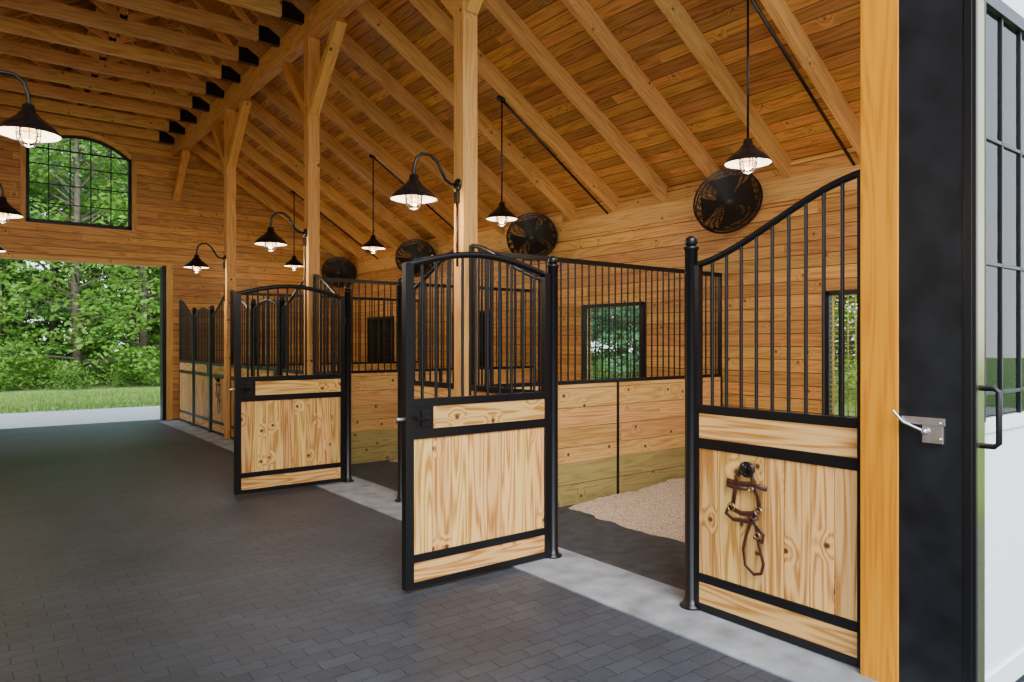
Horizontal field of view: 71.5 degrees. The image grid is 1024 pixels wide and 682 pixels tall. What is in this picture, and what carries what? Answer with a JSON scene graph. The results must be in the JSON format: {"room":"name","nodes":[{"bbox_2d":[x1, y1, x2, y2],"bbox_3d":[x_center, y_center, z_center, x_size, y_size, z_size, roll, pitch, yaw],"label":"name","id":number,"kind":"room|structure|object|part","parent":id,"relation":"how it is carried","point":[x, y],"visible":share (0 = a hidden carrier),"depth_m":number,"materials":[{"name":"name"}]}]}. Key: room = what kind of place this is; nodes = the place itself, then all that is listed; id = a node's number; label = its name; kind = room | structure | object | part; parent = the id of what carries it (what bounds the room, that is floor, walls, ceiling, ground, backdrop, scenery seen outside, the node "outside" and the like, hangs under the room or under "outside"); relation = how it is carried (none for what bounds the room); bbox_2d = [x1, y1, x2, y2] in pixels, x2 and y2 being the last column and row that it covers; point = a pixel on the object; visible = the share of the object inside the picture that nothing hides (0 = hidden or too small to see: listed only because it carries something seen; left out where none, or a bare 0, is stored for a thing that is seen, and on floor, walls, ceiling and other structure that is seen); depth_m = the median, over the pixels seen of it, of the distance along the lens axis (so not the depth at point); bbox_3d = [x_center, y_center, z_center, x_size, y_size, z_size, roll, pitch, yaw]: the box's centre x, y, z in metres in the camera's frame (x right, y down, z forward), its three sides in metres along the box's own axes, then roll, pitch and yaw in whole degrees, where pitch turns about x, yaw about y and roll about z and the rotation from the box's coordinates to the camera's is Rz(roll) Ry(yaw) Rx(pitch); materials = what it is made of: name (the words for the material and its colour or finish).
{"room":"farm building","nodes":[
{"label":"farm building","id":0,"kind":"room"},
{"bbox_2d":[0,67,342,418],"bbox_3d":[-8.363,-1.819,13.518,11.220,7.039,0.180,0,0,-38],"label":"wall","id":1,"kind":"structure","parent":0,"point":[169,230],"depth_m":14.61,"materials":[{"name":"brown wood"}]},
{"bbox_2d":[20,129,136,235],"bbox_3d":[-8.220,-3.045,13.546,1.900,1.910,0.110,0,0,-38],"label":"window","id":2,"kind":"structure","parent":1,"relation":"in","point":[28,219],"depth_m":13.52,"materials":[{"name":"black"}]},
{"bbox_2d":[0,253,172,419],"bbox_3d":[-8.301,0.010,13.553,3.340,3.180,0.240,0,0,-38],"label":"door frame","id":3,"kind":"structure","parent":1,"relation":"attached to","point":[166,269],"depth_m":14.40,"materials":[{"name":"brown wood"}]},
{"bbox_2d":[172,0,365,200],"bbox_3d":[-2.449,-3.462,8.810,0.150,1.197,14.536,0,0,-38],"label":"wooden beam","id":4,"kind":"structure","parent":1,"relation":"attached to","point":[318,21],"depth_m":10.18,"materials":[{"name":"brown wood"}]},
{"bbox_2d":[284,230,303,269],"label":"pendant lamp","id":5,"kind":"object","parent":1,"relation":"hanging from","point":[293,262],"depth_m":14.04,"materials":[{"name":"black metal"}]},
{"bbox_2d":[27,0,859,256],"bbox_3d":[-4.021,-3.559,7.901,11.900,3.779,15.020,0,0,-38],"label":"ceiling","id":6,"kind":"structure","parent":0,"point":[832,27],"depth_m":8.29,"materials":[{"name":"brown wood"}]},
{"bbox_2d":[486,95,607,225],"bbox_3d":[0.535,-2.188,9.172,2.054,1.580,0.390,0,0,-38],"label":"pendant lamp","id":7,"kind":"object","parent":6,"relation":"hanging from","point":[501,214],"visible":1,"depth_m":8.66,"materials":[{"name":"black metal"}]},
{"bbox_2d":[724,0,855,173],"bbox_3d":[2.632,-2.188,6.458,2.054,1.580,0.390,0,0,-38],"label":"pendant lamp","id":8,"kind":"object","parent":6,"relation":"hanging from","point":[748,157],"visible":1,"depth_m":6.01,"materials":[{"name":"black metal"}]},
{"bbox_2d":[0,419,1023,681],"bbox_3d":[-2.492,1.660,5.923,10.900,0.120,19.420,0,0,-38],"label":"floor","id":9,"kind":"structure","parent":0,"point":[129,552],"depth_m":4.51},
{"bbox_2d":[241,293,417,370],"bbox_3d":[-3.137,0.395,12.717,3.530,2.390,0.056,0,0,-38],"label":"grille","id":10,"kind":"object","parent":9,"relation":"on","point":[355,364],"depth_m":12.94,"materials":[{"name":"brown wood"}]},
{"bbox_2d":[351,460,397,490],"bbox_3d":[0.069,1.595,8.692,3.460,0.010,3.350,0,0,-38],"label":"rubber mat","id":11,"kind":"object","parent":9,"relation":"on","point":[383,473],"visible":0.07,"depth_m":8.60,"materials":[{"name":"rubber"}]},
{"bbox_2d":[322,277,532,463],"bbox_3d":[-1.039,0.395,10.003,3.530,2.390,0.056,0,0,-38],"label":"wall","id":12,"kind":"structure","parent":9,"relation":"on","point":[374,393],"depth_m":9.45,"materials":[{"name":"brown wood"}]},
{"bbox_2d":[159,420,877,681],"bbox_3d":[-2.420,1.599,8.626,0.560,0.022,14.210,0,0,-38],"label":"concrete curb","id":13,"kind":"object","parent":9,"relation":"on","point":[651,601],"visible":0.44,"depth_m":4.32,"materials":[{"name":"concrete"}]},
{"bbox_2d":[179,299,191,423],"bbox_3d":[-6.321,0.373,13.820,0.040,2.414,1.070,0,0,-38],"label":"panel","id":14,"kind":"object","parent":13,"relation":"on","point":[185,365],"depth_m":13.91,"materials":[{"name":"wood"}]},
{"bbox_2d":[190,308,196,425],"bbox_3d":[-5.972,0.479,13.369,0.136,2.218,0.136,0,0,-38],"label":"post","id":15,"kind":"object","parent":13,"relation":"on","point":[194,311],"depth_m":13.34,"materials":[{"name":"metal"}]},
{"bbox_2d":[194,308,209,429],"bbox_3d":[-5.581,0.484,12.901,0.099,2.181,1.171,0,0,-38],"label":"door","id":16,"kind":"structure","parent":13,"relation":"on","point":[201,364],"depth_m":12.89,"materials":[{"name":"wood"}]},
{"bbox_3d":[-5.581,0.484,12.901,0.100,2.181,1.171,0,0,-38],"label":"door","id":17,"kind":"part","parent":16,"relation":"part of","materials":[{"name":"black"}]},
{"bbox_2d":[208,305,214,431],"bbox_3d":[-5.238,0.479,12.419,0.136,2.218,0.136,0,0,-38],"label":"post","id":18,"kind":"object","parent":13,"relation":"on","point":[211,309],"depth_m":12.38,"materials":[{"name":"metal"}]},
{"bbox_2d":[212,295,223,435],"bbox_3d":[-4.930,0.373,12.020,0.040,2.414,0.940,0,0,-38],"label":"panel","id":19,"kind":"object","parent":13,"relation":"on","point":[217,368],"depth_m":12.06,"materials":[{"name":"wood"}]},
{"bbox_2d":[215,377,219,413],"bbox_3d":[-4.985,0.916,12.002,0.073,0.621,0.270,0,0,-38],"label":"halter","id":20,"kind":"object","parent":19,"relation":"attached to","point":[217,379],"visible":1,"depth_m":11.97,"materials":[{"name":"black"}]},
{"bbox_2d":[211,98,251,438],"bbox_3d":[-4.596,-1.080,11.589,0.150,5.360,1.795,0,0,-38],"label":"timber post","id":21,"kind":"object","parent":13,"relation":"on","point":[228,145],"visible":0.95,"depth_m":11.51,"materials":[{"name":"brown wood"}]},
{"bbox_2d":[183,243,225,301],"bbox_3d":[-4.907,-1.104,11.349,0.632,0.928,0.390,0,0,-38],"label":"gooseneck lamp","id":22,"kind":"object","parent":21,"relation":"attached to","point":[196,263],"visible":1,"depth_m":11.27,"materials":[{"name":"black metal"}]},
{"bbox_2d":[230,289,250,439],"bbox_3d":[-4.223,0.373,11.106,0.040,2.414,1.070,0,0,-38],"label":"panel","id":23,"kind":"object","parent":13,"relation":"on","point":[243,367],"depth_m":11.43,"materials":[{"name":"metal"}]},
{"bbox_2d":[250,299,256,376],"bbox_3d":[-3.875,0.479,10.655,0.136,2.218,0.136,0,0,-38],"label":"post","id":24,"kind":"object","parent":13,"relation":"on","point":[253,303],"depth_m":10.62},
{"bbox_2d":[253,299,276,375],"bbox_3d":[-3.483,0.484,10.187,0.099,2.181,1.171,0,0,-38],"label":"stall door","id":25,"kind":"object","parent":13,"relation":"on","point":[262,369],"visible":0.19,"depth_m":10.25,"materials":[{"name":"metal"}]},
{"bbox_3d":[-3.483,0.484,10.187,0.100,2.181,1.171,0,0,-38],"label":"door","id":26,"kind":"part","parent":25,"relation":"part of","materials":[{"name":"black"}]},
{"bbox_2d":[279,295,284,375],"bbox_3d":[-3.141,0.479,9.706,0.136,2.218,0.136,0,0,-38],"label":"post","id":27,"kind":"object","parent":13,"relation":"on","point":[281,302],"depth_m":9.67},
{"bbox_2d":[229,284,345,494],"bbox_3d":[-2.360,0.484,7.625,1.281,2.181,0.099,0,0,-38],"label":"door","id":28,"kind":"structure","parent":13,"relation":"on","point":[289,430],"depth_m":7.61,"materials":[{"name":"wood"}]},
{"bbox_2d":[281,279,303,375],"bbox_3d":[-2.832,0.373,9.306,0.040,2.414,0.940,0,0,-38],"label":"panel","id":29,"kind":"object","parent":13,"relation":"on","point":[291,371],"depth_m":9.34,"materials":[{"name":"metal"}]},
{"bbox_2d":[281,17,346,374],"bbox_3d":[-2.499,-1.080,8.875,0.150,5.360,1.795,0,0,-38],"label":"timber post","id":30,"kind":"object","parent":13,"relation":"on","point":[310,96],"visible":0.83,"depth_m":8.79,"materials":[{"name":"brown wood"}]},
{"bbox_2d":[254,212,307,285],"bbox_3d":[-2.809,-1.104,8.635,0.632,0.928,0.390,0,0,-38],"label":"gooseneck lamp","id":31,"kind":"object","parent":30,"relation":"attached to","point":[270,239],"visible":1,"depth_m":8.56,"materials":[{"name":"black metal"}]},
{"bbox_2d":[313,274,338,374],"bbox_3d":[-2.166,0.373,8.444,0.040,2.414,0.940,0,0,-38],"label":"panel","id":32,"kind":"object","parent":13,"relation":"on","point":[316,277],"depth_m":8.63,"materials":[{"name":"metal"}]},
{"bbox_2d":[342,285,353,482],"bbox_3d":[-1.857,0.479,8.044,0.136,2.218,0.136,0,0,-38],"label":"post","id":33,"kind":"object","parent":13,"relation":"on","point":[347,293],"depth_m":8.01,"materials":[{"name":"metal"}]},
{"bbox_2d":[395,278,401,501],"bbox_3d":[-1.098,0.479,7.063,0.136,2.218,0.136,0,0,-38],"label":"post","id":34,"kind":"object","parent":13,"relation":"on","point":[399,499],"depth_m":7.03,"materials":[{"name":"metal"}]},
{"bbox_2d":[401,249,453,496],"bbox_3d":[-0.762,0.372,6.628,0.038,2.413,1.028,0,0,-38],"label":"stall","id":35,"kind":"object","parent":13,"relation":"on","point":[428,385],"visible":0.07,"depth_m":6.62,"materials":[{"name":"metal"}]},
{"bbox_2d":[440,0,482,395],"bbox_3d":[-0.401,-1.080,6.161,0.150,5.360,1.795,0,0,-38],"label":"timber post","id":36,"kind":"object","parent":13,"relation":"on","point":[464,12],"visible":0.66,"depth_m":6.10,"materials":[{"name":"brown wood"}]},
{"bbox_2d":[390,152,461,266],"bbox_3d":[-0.712,-1.104,5.921,0.632,0.928,0.390,0,0,-38],"label":"gooseneck lamp","id":37,"kind":"object","parent":36,"relation":"attached to","point":[413,192],"visible":1,"depth_m":5.85,"materials":[{"name":"black metal"}]},
{"bbox_2d":[396,252,550,590],"bbox_3d":[-0.201,0.484,4.832,1.281,2.181,0.099,0,0,-38],"label":"door","id":38,"kind":"structure","parent":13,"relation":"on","point":[476,469],"depth_m":4.79,"materials":[{"name":"wood"}]},
{"bbox_2d":[469,243,540,395],"bbox_3d":[-0.037,0.373,5.690,0.040,2.414,1.040,0,0,-38],"label":"panel","id":39,"kind":"object","parent":13,"relation":"on","point":[481,390],"depth_m":5.84,"materials":[{"name":"metal"}]},
{"bbox_2d":[545,256,561,558],"bbox_3d":[0.302,0.479,5.251,0.136,2.218,0.136,0,0,-38],"label":"post","id":40,"kind":"object","parent":13,"relation":"on","point":[552,267],"depth_m":5.22,"materials":[{"name":"metal"}]},
{"bbox_2d":[680,236,699,610],"bbox_3d":[1.072,0.479,4.254,0.136,2.218,0.136,0,0,-38],"label":"post","id":41,"kind":"object","parent":13,"relation":"on","point":[691,249],"depth_m":4.22,"materials":[{"name":"metal"}]},
{"bbox_2d":[694,169,859,667],"bbox_3d":[1.401,0.372,3.829,0.038,2.413,1.002,0,0,-38],"label":"door","id":42,"kind":"structure","parent":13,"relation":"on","point":[807,593],"depth_m":3.75,"materials":[{"name":"wood"}]},
{"bbox_2d":[725,461,766,575],"bbox_3d":[1.271,0.971,3.908,0.073,0.621,0.270,0,0,-38],"label":"halter","id":43,"kind":"object","parent":42,"relation":"attached to","point":[746,467],"visible":1,"depth_m":3.89,"materials":[{"name":"brown"}]},
{"bbox_2d":[477,249,722,507],"bbox_3d":[1.058,0.395,7.289,3.530,2.390,0.056,0,0,-38],"label":"wall","id":44,"kind":"structure","parent":9,"relation":"on","point":[616,435],"depth_m":7.34,"materials":[{"name":"brown wood"}]},
{"bbox_2d":[558,505,684,589],"bbox_3d":[2.167,1.595,5.978,3.460,0.010,3.350,0,0,-38],"label":"rubber mat","id":45,"kind":"object","parent":9,"relation":"on","point":[658,558],"visible":0.08,"depth_m":5.47,"materials":[{"name":"rubber"}]},
{"bbox_2d":[569,478,684,542],"bbox_3d":[2.465,1.536,6.209,2.625,0.105,3.230,0,0,-38],"label":"bedding","id":46,"kind":"object","parent":45,"relation":"on","point":[659,509],"visible":0.12,"depth_m":6.57,"materials":[{"name":"brown wood"}]},
{"bbox_3d":[-5.375,1.599,6.652,0.310,0.022,13.720,0,0,-38],"label":"concrete curb","id":47,"kind":"object","parent":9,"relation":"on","visible":0},
{"bbox_3d":[-3.250,-1.080,3.959,0.150,5.360,1.795,0,0,-38],"label":"timber post","id":48,"kind":"object","parent":47,"relation":"on","visible":0},
{"bbox_2d":[0,70,62,147],"bbox_3d":[-2.957,-1.172,4.160,0.556,0.816,0.343,0,0,-38],"label":"gooseneck lamp","id":49,"kind":"object","parent":48,"relation":"attached to","point":[26,125],"visible":1,"depth_m":4.20,"materials":[{"name":"black metal"}]},
{"bbox_3d":[-5.347,-1.080,6.673,0.150,5.360,1.795,0,0,-38],"label":"timber post","id":50,"kind":"object","parent":47,"relation":"on","visible":0},
{"bbox_2d":[0,183,23,222],"bbox_3d":[-5.055,-1.172,6.874,0.556,0.816,0.343,0,0,-38],"label":"gooseneck lamp","id":51,"kind":"object","parent":50,"relation":"attached to","point":[7,211],"visible":1,"depth_m":6.92,"materials":[{"name":"black metal"}]},
{"bbox_2d":[343,148,859,414],"bbox_3d":[0.303,-0.125,11.350,0.160,3.650,14.250,0,0,-38],"label":"wall","id":52,"kind":"structure","parent":0,"point":[662,244],"depth_m":8.56,"materials":[{"name":"brown wood"}]},
{"bbox_2d":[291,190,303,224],"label":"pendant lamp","id":53,"kind":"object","parent":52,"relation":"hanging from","point":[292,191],"depth_m":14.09,"materials":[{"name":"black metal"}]},
{"bbox_2d":[322,257,355,287],"bbox_3d":[-3.900,-1.549,16.034,0.759,0.667,0.527,0,0,-19],"label":"fan","id":54,"kind":"object","parent":52,"relation":"attached to","point":[344,271],"visible":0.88,"depth_m":15.96,"materials":[{"name":"metal"}]},
{"bbox_2d":[367,316,393,361],"bbox_3d":[-2.801,0.145,15.251,0.080,1.330,1.190,0,0,-38],"label":"window","id":55,"kind":"structure","parent":52,"relation":"in","point":[376,318],"depth_m":15.30,"materials":[{"name":"black"}]},
{"bbox_2d":[361,154,404,253],"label":"pendant lamp","id":56,"kind":"object","parent":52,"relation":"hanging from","point":[373,244],"depth_m":11.37,"materials":[{"name":"black metal"}]},
{"bbox_2d":[395,239,435,276],"bbox_3d":[-1.802,-1.549,13.320,0.759,0.667,0.527,0,0,-19],"label":"fan","id":57,"kind":"object","parent":52,"relation":"attached to","point":[413,249],"visible":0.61,"depth_m":13.22,"materials":[{"name":"metal"}]},
{"bbox_2d":[0,0,859,261],"bbox_3d":[-3.868,-3.469,7.703,11.705,3.781,14.520,0,0,-38],"label":"rafters","id":58,"kind":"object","parent":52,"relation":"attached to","point":[780,12],"depth_m":9.51,"materials":[{"name":"wood"}]},
{"bbox_2d":[0,0,303,144],"bbox_3d":[-3.981,-4.612,7.849,3.446,1.294,13.806,0,0,-38],"label":"ceiling joists","id":59,"kind":"object","parent":58,"relation":"attached to","point":[86,85],"visible":0.94,"depth_m":10.39,"materials":[{"name":"brown wood"}]},
{"bbox_2d":[425,204,453,228],"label":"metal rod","id":60,"kind":"object","parent":52,"relation":"hanging from","point":[433,210],"depth_m":12.17,"materials":[{"name":"black metal"}]},
{"bbox_2d":[477,310,489,366],"bbox_3d":[-0.704,0.145,12.537,0.080,1.330,1.190,0,0,-38],"label":"window","id":61,"kind":"structure","parent":52,"relation":"in","point":[489,310],"depth_m":12.33,"materials":[{"name":"black"}]},
{"bbox_2d":[506,213,556,260],"bbox_3d":[0.295,-1.549,10.606,0.759,0.667,0.527,0,0,-19],"label":"fan","id":62,"kind":"object","parent":52,"relation":"attached to","point":[535,236],"visible":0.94,"depth_m":10.54,"materials":[{"name":"metal"}]},
{"bbox_2d":[350,164,859,274],"bbox_3d":[0.271,-0.080,11.231,0.035,3.360,14.000,0,0,-38],"label":"beam","id":63,"kind":"structure","parent":52,"relation":"attached to","point":[794,188],"depth_m":9.21,"materials":[{"name":"wood"}]},
{"bbox_2d":[583,301,644,379],"bbox_3d":[1.394,0.145,9.823,0.080,1.330,1.190,0,0,-38],"label":"window","id":64,"kind":"structure","parent":52,"relation":"in","point":[624,304],"depth_m":9.78,"materials":[{"name":"black"}]},
{"bbox_2d":[693,168,762,233],"bbox_3d":[2.393,-1.549,7.892,0.759,0.667,0.527,0,0,-19],"label":"fan","id":65,"kind":"object","parent":52,"relation":"attached to","point":[726,196],"visible":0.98,"depth_m":7.84,"materials":[{"name":"metal"}]},
{"bbox_2d":[826,289,856,417],"bbox_3d":[3.632,0.145,6.927,0.080,1.330,1.190,0,0,-38],"label":"window","id":66,"kind":"structure","parent":52,"relation":"in","point":[849,292],"depth_m":7.30,"materials":[{"name":"black"}]},
{"bbox_2d":[1002,0,1023,17],"bbox_3d":[3.392,-0.075,4.467,3.690,3.550,0.400,0,0,-38],"label":"wall","id":67,"kind":"structure","parent":0,"point":[1016,5],"depth_m":3.54,"materials":[{"name":"white"}]},
{"bbox_2d":[860,0,972,681],"bbox_3d":[1.876,-0.125,3.252,0.194,3.450,0.477,0,0,-38],"label":"door frame","id":68,"kind":"structure","parent":67,"relation":"attached to","point":[930,31],"depth_m":3.19,"materials":[{"name":"black"}]},
{"bbox_3d":[1.785,-0.125,3.373,0.190,3.450,0.175,0,0,-38],"label":"door jamb timber","id":69,"kind":"part","parent":68,"relation":"part of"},
{"bbox_2d":[892,410,945,443],"bbox_3d":[1.808,0.381,3.163,0.041,0.138,0.215,0,0,-38],"label":"latch","id":70,"kind":"object","parent":68,"relation":"attached to","point":[932,430],"visible":1,"depth_m":3.13,"materials":[{"name":"metal"}]},
{"bbox_2d":[963,0,1023,681],"bbox_3d":[2.606,0.025,3.480,1.620,3.090,0.130,0,0,-38],"label":"door","id":71,"kind":"structure","parent":67,"relation":"in","point":[998,30],"depth_m":3.19,"materials":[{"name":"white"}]},
{"label":"outside","id":72,"kind":"structure","parent":0,"visible":0},
{"bbox_2d":[0,406,159,428],"bbox_3d":[-15.635,1.665,10.173,27.700,0.110,3.380,0,0,-38],"label":"gravel drive","id":73,"kind":"structure","parent":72,"point":[52,418],"depth_m":14.96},
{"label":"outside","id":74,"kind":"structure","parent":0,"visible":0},
{"bbox_2d":[0,351,856,415],"bbox_3d":[-7.376,1.760,25.896,140.000,0.280,130.000,0,0,-38],"label":"lawn","id":75,"kind":"structure","parent":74,"point":[101,386],"depth_m":23.27,"materials":[{"name":"green plant"}]},
{"bbox_2d":[0,360,11,391],"bbox_3d":[-16.716,1.107,22.288,1.745,1.239,1.895,0,0,-29],"label":"shrub","id":76,"kind":"object","parent":75,"relation":"on","point":[2,363],"visible":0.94,"depth_m":22.40,"materials":[{"name":"green plant"}]},
{"bbox_2d":[0,355,62,390],"bbox_3d":[-16.225,1.080,23.545,1.994,1.303,1.836,0,0,16],"label":"shrub","id":77,"kind":"object","parent":75,"relation":"on","point":[32,378],"visible":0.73,"depth_m":23.42,"materials":[{"name":"green plant"}]},
{"bbox_2d":[1,209,65,345],"bbox_3d":[-24.734,-6.055,32.778,7.047,15.940,6.984,0,0,-42],"label":"deciduous tree","id":78,"kind":"object","parent":75,"relation":"on","point":[46,324],"visible":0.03,"depth_m":33.92,"materials":[{"name":"green plant"}]},
{"bbox_2d":[2,278,66,367],"bbox_3d":[-20.075,-6.036,25.998,6.778,15.551,7.340,0,0,17],"label":"deciduous tree","id":79,"kind":"object","parent":75,"relation":"on","point":[52,349],"visible":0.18,"depth_m":26.49,"materials":[{"name":"green plant"}]},
{"bbox_2d":[0,143,73,388],"bbox_3d":[-17.432,-3.289,23.646,5.715,10.022,5.346,0,0,19],"label":"deciduous tree","id":80,"kind":"object","parent":75,"relation":"on","point":[3,328],"visible":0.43,"depth_m":24.09,"materials":[{"name":"green plant"}]},
{"bbox_2d":[0,148,116,376],"bbox_3d":[-21.090,-7.089,30.417,7.709,17.687,8.349,0,0,8],"label":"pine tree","id":81,"kind":"object","parent":75,"relation":"on","point":[30,203],"visible":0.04,"depth_m":30.28,"materials":[{"name":"green plant"}]},
{"bbox_2d":[33,357,100,390],"bbox_3d":[-14.733,1.124,23.740,1.689,1.199,1.834,0,0,23],"label":"shrub","id":82,"kind":"object","parent":75,"relation":"on","point":[64,372],"visible":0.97,"depth_m":23.51,"materials":[{"name":"green plant"}]},
{"bbox_2d":[13,139,124,365],"bbox_3d":[-22.501,-5.107,36.165,7.322,13.727,7.827,0,0,-24],"label":"deciduous tree","id":83,"kind":"object","parent":75,"relation":"on","point":[22,261],"visible":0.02,"depth_m":35.22,"materials":[{"name":"green plant"}]},
{"bbox_2d":[2,139,148,386],"bbox_3d":[-18.450,-6.107,28.501,7.094,16.048,7.032,0,0,-27],"label":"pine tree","id":84,"kind":"object","parent":75,"relation":"on","point":[52,326],"visible":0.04,"depth_m":28.32,"materials":[{"name":"green plant"}]},
{"bbox_2d":[28,143,128,362],"bbox_3d":[-25.210,-5.879,41.307,8.725,15.301,8.161,0,0,-11],"label":"deciduous tree","id":85,"kind":"object","parent":75,"relation":"on","point":[72,143],"visible":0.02,"depth_m":39.95,"materials":[{"name":"green plant"}]},
{"bbox_2d":[0,138,159,387],"bbox_3d":[-14.692,-4.143,24.809,6.654,11.768,6.530,0,0,34],"label":"deciduous tree","id":86,"kind":"object","parent":75,"relation":"on","point":[77,342],"visible":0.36,"depth_m":24.55,"materials":[{"name":"green plant"}]},
{"bbox_2d":[0,386,159,413],"bbox_3d":[-11.505,1.560,19.796,14.062,0.140,6.696,0,0,-38],"label":"grass tufts","id":87,"kind":"object","parent":75,"relation":"on","point":[86,395],"visible":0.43,"depth_m":19.05,"materials":[{"name":"plant"}]},
{"bbox_2d":[17,138,158,376],"bbox_3d":[-18.548,-4.182,32.386,6.698,11.847,6.574,0,0,45],"label":"deciduous tree","id":88,"kind":"object","parent":75,"relation":"on","point":[94,165],"visible":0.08,"depth_m":31.94,"materials":[{"name":"green plant"}]},
{"bbox_2d":[29,140,159,384],"bbox_3d":[-13.790,-4.167,25.970,6.681,11.818,6.558,0,0,-30],"label":"deciduous tree","id":89,"kind":"object","parent":75,"relation":"on","point":[144,284],"visible":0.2,"depth_m":25.06,"materials":[{"name":"green plant"}]},
{"bbox_2d":[50,158,156,371],"bbox_3d":[-20.489,-4.052,37.192,6.548,11.582,6.427,0,0,6],"label":"deciduous tree","id":90,"kind":"object","parent":75,"relation":"on","point":[107,158],"visible":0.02,"depth_m":36.23,"materials":[{"name":"green plant"}]},
{"bbox_2d":[58,147,159,379],"bbox_3d":[-15.470,-3.421,29.791,5.821,10.296,5.713,0,0,-20],"label":"deciduous tree","id":91,"kind":"object","parent":75,"relation":"on","point":[126,163],"visible":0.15,"depth_m":28.89,"materials":[{"name":"green plant"}]},
{"bbox_2d":[60,161,158,349],"bbox_3d":[-22.530,-5.146,42.344,7.665,13.813,7.809,0,0,2],"label":"deciduous tree","id":92,"kind":"object","parent":75,"relation":"on","point":[118,161],"visible":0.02,"depth_m":41.97,"materials":[{"name":"green plant"}]},
{"bbox_2d":[90,366,136,386],"bbox_3d":[-13.957,1.264,24.986,1.330,0.823,1.199,0,0,16],"label":"shrub","id":93,"kind":"object","parent":75,"relation":"on","point":[119,381],"visible":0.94,"depth_m":24.86,"materials":[{"name":"green plant"}]},
{"bbox_2d":[111,161,159,373],"bbox_3d":[-16.074,-4.011,33.534,6.554,11.494,6.131,0,0,43],"label":"deciduous tree","id":94,"kind":"object","parent":75,"relation":"on","point":[151,333],"visible":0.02,"depth_m":32.23,"materials":[{"name":"green plant"}]},
{"bbox_2d":[127,267,159,374],"bbox_3d":[-13.644,-3.457,31.263,5.754,10.370,5.863,0,0,29],"label":"deciduous tree","id":95,"kind":"object","parent":75,"relation":"on","point":[148,267],"visible":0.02,"depth_m":30.00,"materials":[{"name":"green plant"}]},
{"bbox_2d":[130,354,159,386],"bbox_3d":[-12.775,1.090,25.648,1.804,1.281,1.959,0,0,-35],"label":"shrub","id":96,"kind":"object","parent":75,"relation":"on","point":[155,371],"visible":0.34,"depth_m":25.40,"materials":[{"name":"green plant"}]},
{"bbox_2d":[141,301,159,359],"bbox_3d":[-11.468,-3.600,28.019,5.919,10.656,5.754,0,0,-39],"label":"deciduous tree","id":97,"kind":"object","parent":75,"relation":"on","point":[155,308],"visible":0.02,"depth_m":26.34,"materials":[{"name":"green plant"}]},
{"bbox_2d":[591,359,625,378],"bbox_3d":[2.585,1.116,22.556,1.681,1.154,1.865,0,0,-38],"label":"shrub","id":98,"kind":"object","parent":75,"relation":"on","point":[593,368],"visible":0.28,"depth_m":22.19,"materials":[{"name":"green plant"}]},
{"bbox_2d":[591,307,632,376],"bbox_3d":[2.691,-5.273,28.904,6.329,14.317,6.273,0,0,45],"label":"pine tree","id":99,"kind":"object","parent":75,"relation":"on","point":[611,321],"visible":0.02,"depth_m":28.11,"materials":[{"name":"green plant"}]},
{"bbox_2d":[591,307,632,375],"bbox_3d":[5.388,-3.432,33.036,5.726,10.318,5.834,0,0,-30],"label":"deciduous tree","id":100,"kind":"object","parent":75,"relation":"on","point":[619,354],"visible":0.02,"depth_m":32.99,"materials":[{"name":"green plant"}]},
{"bbox_2d":[591,306,638,378],"bbox_3d":[4.354,-5.734,24.987,6.752,15.272,6.692,0,0,20],"label":"pine tree","id":101,"kind":"object","parent":75,"relation":"on","point":[618,313],"visible":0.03,"depth_m":24.85,"materials":[{"name":"green plant"}]},
{"bbox_2d":[598,323,638,374],"bbox_3d":[5.767,-4.622,22.357,5.682,12.968,5.733,0,0,30],"label":"pine tree","id":102,"kind":"object","parent":75,"relation":"on","point":[617,331],"visible":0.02,"depth_m":21.90,"materials":[{"name":"green plant"}]},
{"bbox_2d":[610,308,632,361],"bbox_3d":[5.833,-3.216,30.154,5.484,9.874,5.332,0,0,3],"label":"deciduous tree","id":103,"kind":"object","parent":75,"relation":"on","point":[611,353],"visible":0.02,"depth_m":30.39,"materials":[{"name":"green plant"}]},
{"bbox_2d":[834,370,854,404],"bbox_3d":[7.122,0.991,17.203,2.318,1.515,2.134,0,0,-14],"label":"shrub","id":104,"kind":"object","parent":75,"relation":"on","point":[834,370],"visible":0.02,"depth_m":16.68,"materials":[{"name":"green plant"}]},
{"bbox_2d":[834,294,856,390],"bbox_3d":[8.791,-3.263,19.883,5.639,9.975,5.535,0,0,-22],"label":"deciduous tree","id":105,"kind":"object","parent":75,"relation":"on","point":[836,297],"visible":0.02,"depth_m":19.37,"materials":[{"name":"green plant"}]},
{"bbox_2d":[834,295,856,367],"bbox_3d":[13.045,-4.793,22.097,5.889,13.321,5.837,0,0,9],"label":"pine tree","id":106,"kind":"object","parent":75,"relation":"on","point":[846,332],"visible":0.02,"depth_m":22.94,"materials":[{"name":"green plant"}]},
{"bbox_2d":[834,296,856,376],"bbox_3d":[10.362,-3.932,24.608,6.292,11.338,6.410,0,0,41],"label":"deciduous tree","id":107,"kind":"object","parent":75,"relation":"on","point":[836,342],"visible":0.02,"depth_m":23.78,"materials":[{"name":"green plant"}]},
{"bbox_2d":[834,308,856,368],"bbox_3d":[13.514,-3.325,31.356,5.452,10.095,5.607,0,0,-2],"label":"deciduous tree","id":108,"kind":"object","parent":75,"relation":"on","point":[835,318],"visible":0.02,"depth_m":29.83,"materials":[{"name":"green plant"}]},
{"bbox_2d":[836,303,856,364],"bbox_3d":[15.487,-3.745,29.862,6.195,10.957,6.080,0,0,36],"label":"deciduous tree","id":109,"kind":"object","parent":75,"relation":"on","point":[846,317],"visible":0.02,"depth_m":29.82,"materials":[{"name":"green plant"}]},
{"bbox_2d":[846,367,856,411],"bbox_3d":[8.317,1.063,15.338,1.894,1.344,2.056,0,0,13],"label":"shrub","id":110,"kind":"object","parent":75,"relation":"on","point":[852,372],"visible":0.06,"depth_m":15.88,"materials":[{"name":"green plant"}]}
]}

